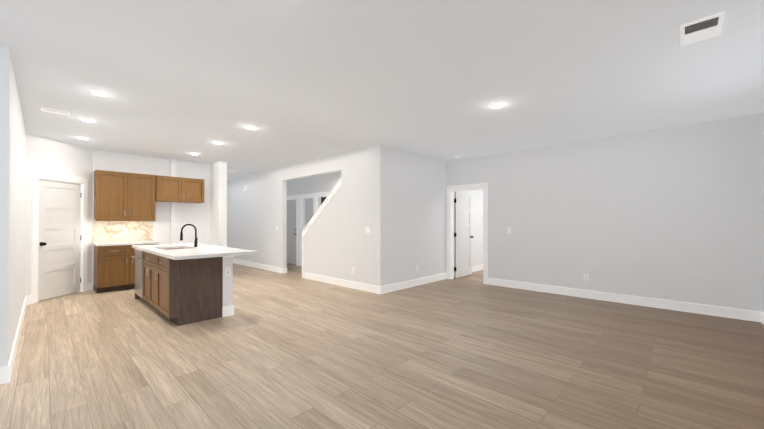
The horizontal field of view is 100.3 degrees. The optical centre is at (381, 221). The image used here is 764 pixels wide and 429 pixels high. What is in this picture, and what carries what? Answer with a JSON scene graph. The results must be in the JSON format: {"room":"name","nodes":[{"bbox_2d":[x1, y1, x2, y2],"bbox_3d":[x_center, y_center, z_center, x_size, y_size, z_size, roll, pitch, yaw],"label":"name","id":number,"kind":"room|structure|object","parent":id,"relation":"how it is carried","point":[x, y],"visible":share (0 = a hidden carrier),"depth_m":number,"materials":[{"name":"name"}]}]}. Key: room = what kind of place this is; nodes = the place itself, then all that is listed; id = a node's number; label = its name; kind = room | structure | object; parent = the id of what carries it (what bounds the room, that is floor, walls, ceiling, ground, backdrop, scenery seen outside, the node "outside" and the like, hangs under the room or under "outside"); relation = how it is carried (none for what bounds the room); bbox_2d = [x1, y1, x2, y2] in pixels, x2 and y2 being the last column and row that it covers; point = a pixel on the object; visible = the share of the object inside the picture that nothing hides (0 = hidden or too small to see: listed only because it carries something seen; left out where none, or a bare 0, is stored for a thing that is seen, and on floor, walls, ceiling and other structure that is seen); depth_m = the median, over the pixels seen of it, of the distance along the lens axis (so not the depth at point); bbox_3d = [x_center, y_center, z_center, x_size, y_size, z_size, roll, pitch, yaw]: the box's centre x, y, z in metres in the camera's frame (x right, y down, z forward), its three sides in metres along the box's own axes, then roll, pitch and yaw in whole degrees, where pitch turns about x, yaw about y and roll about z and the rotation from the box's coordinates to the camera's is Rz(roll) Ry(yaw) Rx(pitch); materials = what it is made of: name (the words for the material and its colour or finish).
{"room":"kitchen","nodes":[
{"label":"kitchen","id":0,"kind":"room"},
{"bbox_2d":[0,46,10,366],"bbox_3d":[-3.747,-0.057,1.967,0.120,2.740,1.880,0,0,43],"label":"wall","id":1,"kind":"structure","parent":0,"point":[5,57],"depth_m":2.60,"materials":[{"name":"paint"}]},
{"bbox_2d":[0,364,10,384],"bbox_3d":[-3.683,1.245,1.931,0.014,0.135,1.864,0,0,43],"label":"baseboard","id":2,"kind":"structure","parent":1,"relation":"attached to","point":[5,372],"depth_m":2.59,"materials":[{"name":"white"}]},
{"bbox_2d":[9,58,25,358],"bbox_3d":[-4.454,-0.049,3.842,3.480,2.740,0.120,0,0,43],"label":"wall","id":3,"kind":"structure","parent":0,"point":[17,212],"depth_m":3.35,"materials":[{"name":"paint"}]},
{"bbox_2d":[9,297,26,375],"bbox_3d":[-4.389,1.254,3.868,3.430,0.135,0.014,0,0,43],"label":"baseboard","id":4,"kind":"structure","parent":3,"relation":"attached to","point":[15,345],"depth_m":3.32,"materials":[{"name":"white"}]},
{"bbox_2d":[25,132,92,296],"bbox_3d":[-5.720,-0.040,5.643,0.120,2.740,1.322,0,0,-2],"label":"wall","id":5,"kind":"structure","parent":0,"point":[45,154],"depth_m":5.49,"materials":[{"name":"paint"}]},
{"bbox_2d":[26,282,92,304],"bbox_3d":[-5.653,1.262,5.639,0.014,0.135,1.282,0,0,-2],"label":"baseboard","id":6,"kind":"structure","parent":5,"relation":"attached to","point":[29,298],"depth_m":5.12,"materials":[{"name":"white"}]},
{"bbox_2d":[31,170,87,303],"bbox_3d":[-5.708,0.255,5.623,0.144,2.149,1.004,0,0,-2],"label":"door frame","id":7,"kind":"structure","parent":5,"relation":"attached to","point":[37,176],"depth_m":5.38,"materials":[{"name":"white wood"}]},
{"bbox_2d":[38,179,81,300],"bbox_3d":[-5.695,0.308,5.630,0.163,2.018,0.794,0,0,-2],"label":"pantry door","id":8,"kind":"structure","parent":5,"relation":"in","point":[59,243],"depth_m":5.60,"materials":[{"name":"white wood"}]},
{"bbox_2d":[92,150,209,281],"bbox_3d":[-4.944,-0.034,7.113,0.120,2.740,2.370,0,0,43],"label":"wall","id":9,"kind":"structure","parent":0,"point":[197,215],"depth_m":7.16,"materials":[{"name":"paint"}]},
{"bbox_2d":[93,219,152,242],"bbox_3d":[-5.334,0.191,6.598,0.011,0.454,0.975,0,0,43],"label":"tile backsplash","id":10,"kind":"structure","parent":9,"relation":"attached to","point":[108,231],"depth_m":6.56,"materials":[{"name":"stone"}]},
{"bbox_2d":[94,170,155,220],"bbox_3d":[-5.202,-0.490,6.473,0.380,0.970,0.948,0,0,43],"label":"upper cabinet","id":11,"kind":"object","parent":9,"relation":"attached to","point":[121,196],"visible":1,"depth_m":6.33,"materials":[{"name":"brown wood"}]},
{"bbox_2d":[155,175,203,202],"bbox_3d":[-4.553,-0.703,7.163,0.380,0.538,0.938,0,0,43],"label":"upper cabinet","id":12,"kind":"object","parent":9,"relation":"attached to","point":[178,189],"visible":1,"depth_m":7.02,"materials":[{"name":"brown wood"}]},
{"bbox_2d":[170,159,176,243],"bbox_3d":[-5.185,-0.031,7.637,1.410,2.740,0.100,0,0,43],"label":"wall","id":13,"kind":"structure","parent":0,"point":[173,167],"depth_m":7.14,"materials":[{"name":"paint"}]},
{"bbox_2d":[210,161,226,246],"bbox_3d":[-3.942,-0.031,7.674,0.570,2.740,0.180,0,0,43],"label":"wall","id":14,"kind":"structure","parent":0,"point":[218,203],"depth_m":7.51,"materials":[{"name":"paint"}]},
{"bbox_2d":[227,145,375,285],"bbox_3d":[-2.723,-0.028,8.449,7.280,2.740,0.120,0,0,43],"label":"wall","id":15,"kind":"structure","parent":0,"point":[339,242],"depth_m":7.09,"materials":[{"name":"paint"}]},
{"bbox_2d":[233,259,283,272],"bbox_3d":[-3.984,1.280,9.553,3.921,0.135,0.034,0,0,43],"label":"baseboard","id":16,"kind":"structure","parent":15,"relation":"attached to","point":[266,267],"depth_m":9.06,"materials":[{"name":"white wood"}]},
{"bbox_2d":[301,178,340,271],"bbox_3d":[-1.324,0.226,7.130,1.444,2.220,0.180,0,0,43],"label":"trim","id":17,"kind":"structure","parent":15,"relation":"attached to","point":[332,193],"depth_m":7.07,"materials":[{"name":"white"}]},
{"bbox_2d":[302,272,379,293],"bbox_3d":[-0.957,1.267,6.687,2.540,0.135,0.014,0,0,43],"label":"baseboard","id":18,"kind":"structure","parent":15,"relation":"attached to","point":[354,285],"depth_m":6.52,"materials":[{"name":"white wood"}]},
{"bbox_2d":[365,227,369,233],"bbox_3d":[-0.279,0.171,6.055,0.118,0.120,0.009,0,0,43],"label":"light switch","id":19,"kind":"object","parent":15,"relation":"attached to","point":[367,229],"visible":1,"depth_m":6.05,"materials":[{"name":"white plastic"}]},
{"bbox_2d":[305,198,312,225],"bbox_3d":[-0.847,-0.018,10.528,7.400,2.740,0.120,0,0,43],"label":"wall","id":20,"kind":"structure","parent":0,"point":[308,209],"depth_m":12.31,"materials":[{"name":"paint"}]},
{"bbox_2d":[287,171,340,260],"bbox_3d":[-1.969,-0.024,9.250,7.280,2.740,0.120,0,0,43],"label":"wall","id":21,"kind":"structure","parent":0,"point":[317,184],"depth_m":9.24,"materials":[{"name":"paint"}]},
{"bbox_2d":[287,199,295,263],"bbox_3d":[-2.880,0.329,10.092,0.792,2.018,0.133,0,0,43],"label":"front door","id":22,"kind":"structure","parent":21,"relation":"in","point":[291,231],"depth_m":10.05,"materials":[{"name":"white wood"}]},
{"bbox_2d":[287,191,330,265],"bbox_3d":[-2.168,0.272,9.424,2.944,2.149,0.138,0,0,43],"label":"door frame","id":23,"kind":"structure","parent":21,"relation":"attached to","point":[316,197],"depth_m":9.61,"materials":[{"name":"white"}]},
{"bbox_2d":[0,263,763,428],"bbox_3d":[-1.248,1.383,6.421,13.600,0.100,13.000,0,0,43],"label":"floor","id":24,"kind":"structure","parent":0,"point":[291,348],"depth_m":2.95,"materials":[{"name":"brown wood"}]},
{"bbox_2d":[93,241,159,292],"bbox_3d":[-5.102,0.875,6.376,0.650,0.915,0.975,0,0,43],"label":"base cabinet","id":25,"kind":"object","parent":24,"relation":"on","point":[114,266],"visible":0.77,"depth_m":6.04,"materials":[{"name":"brown wood"}]},
{"bbox_2d":[131,243,257,325],"bbox_3d":[-2.997,0.869,4.895,2.610,0.915,1.003,0,0,43],"label":"kitchen island","id":26,"kind":"object","parent":24,"relation":"on","point":[182,284],"visible":0.98,"depth_m":4.29,"materials":[{"name":"brown wood"}]},
{"bbox_2d":[180,224,197,246],"bbox_3d":[-3.058,0.225,5.065,0.110,0.372,0.254,0,0,43],"label":"faucet","id":27,"kind":"object","parent":26,"relation":"on","point":[195,241],"visible":1,"depth_m":5.11,"materials":[{"name":"black metal"}]},
{"bbox_2d":[0,0,763,179],"bbox_3d":[-1.248,-1.457,6.434,13.600,0.100,13.000,0,0,43],"label":"ceiling","id":28,"kind":"structure","parent":0,"point":[296,81],"depth_m":3.07,"materials":[{"name":"paint"}]},
{"bbox_2d":[41,107,69,115],"bbox_3d":[-4.192,-1.411,4.096,0.130,0.012,0.260,0,0,43],"label":"ceiling vent","id":29,"kind":"object","parent":28,"relation":"in","point":[55,111],"visible":1,"depth_m":4.08,"materials":[{"name":"white metal"}]},
{"bbox_2d":[81,118,95,121],"bbox_3d":[-4.111,-1.411,4.460,0.164,0.008,0.164,0,0,43],"label":"recessed light","id":30,"kind":"object","parent":28,"relation":"in","point":[86,120],"visible":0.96,"depth_m":4.45,"materials":[{"name":"white"}]},
{"bbox_2d":[90,90,109,96],"bbox_3d":[-3.128,-1.416,3.534,0.164,0.008,0.164,0,0,43],"label":"recessed light","id":31,"kind":"object","parent":28,"relation":"in","point":[99,93],"visible":0.92,"depth_m":3.52,"materials":[{"name":"white"}]},
{"bbox_2d":[491,103,504,107],"bbox_3d":[1.410,-1.414,3.888,0.164,0.008,0.164,0,0,43],"label":"recessed light","id":32,"kind":"object","parent":28,"relation":"in","point":[496,105],"visible":0.98,"depth_m":3.88,"materials":[{"name":"white"}]},
{"bbox_2d":[680,11,724,45],"bbox_3d":[2.368,-1.419,2.368,0.220,0.012,0.350,0,0,43],"label":"ceiling vent","id":33,"kind":"object","parent":28,"relation":"in","point":[708,27],"visible":0.98,"depth_m":2.35,"materials":[{"name":"white metal"}]},
{"bbox_2d":[376,144,482,286],"bbox_3d":[1.790,-0.030,7.872,0.160,2.740,5.470,0,0,43],"label":"wall","id":34,"kind":"structure","parent":0,"point":[410,211],"depth_m":6.52,"materials":[{"name":"paint"}]},
{"bbox_2d":[380,273,446,293],"bbox_3d":[0.737,1.267,6.623,0.014,0.135,2.244,0,0,43],"label":"baseboard","id":35,"kind":"structure","parent":34,"relation":"attached to","point":[402,285],"depth_m":6.47,"materials":[{"name":"white wood"}]},
{"bbox_2d":[454,265,482,275],"bbox_3d":[2.630,1.276,8.690,0.014,0.135,3.120,0,0,43],"label":"baseboard","id":36,"kind":"structure","parent":34,"relation":"attached to","point":[477,268],"depth_m":8.57,"materials":[{"name":"white wood"}]},
{"bbox_2d":[446,113,762,311],"bbox_3d":[3.282,-0.040,5.855,4.780,2.740,0.120,0,0,43],"label":"wall","id":37,"kind":"structure","parent":0,"point":[672,213],"depth_m":5.05,"materials":[{"name":"paint"}]},
{"bbox_2d":[454,192,472,277],"bbox_3d":[1.978,0.318,7.734,0.163,2.018,0.792,0,0,43],"label":"bedroom door","id":38,"kind":"structure","parent":37,"relation":"in","point":[463,236],"depth_m":7.70,"materials":[{"name":"white wood"}]},
{"bbox_2d":[447,183,487,283],"bbox_3d":[1.927,0.262,7.135,1.004,2.149,0.162,0,0,43],"label":"door frame","id":39,"kind":"structure","parent":37,"relation":"attached to","point":[451,190],"depth_m":7.26,"materials":[{"name":"white wood"}]},
{"bbox_2d":[584,274,588,280],"bbox_3d":[3.536,0.969,5.521,0.072,0.118,0.009,0,0,43],"label":"electrical outlet","id":40,"kind":"object","parent":37,"relation":"attached to","point":[586,277],"visible":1,"depth_m":5.51,"materials":[{"name":"white plastic"}]},
{"bbox_2d":[487,278,759,321],"bbox_3d":[3.591,1.261,5.466,3.725,0.135,0.014,0,0,43],"label":"baseboard","id":41,"kind":"structure","parent":37,"relation":"attached to","point":[733,313],"depth_m":5.02,"materials":[{"name":"white"}]},
{"bbox_2d":[762,111,763,312],"bbox_3d":[2.141,-0.061,1.071,0.120,2.740,8.650,0,0,43],"label":"wall","id":42,"kind":"structure","parent":0,"point":[763,198],"depth_m":4.13,"materials":[{"name":"paint"}]},
{"bbox_2d":[760,312,763,324],"bbox_3d":[2.051,1.241,1.067,0.014,0.135,8.530,0,0,43],"label":"baseboard","id":43,"kind":"structure","parent":42,"relation":"attached to","point":[761,313],"depth_m":4.11,"materials":[{"name":"white"}]}
]}

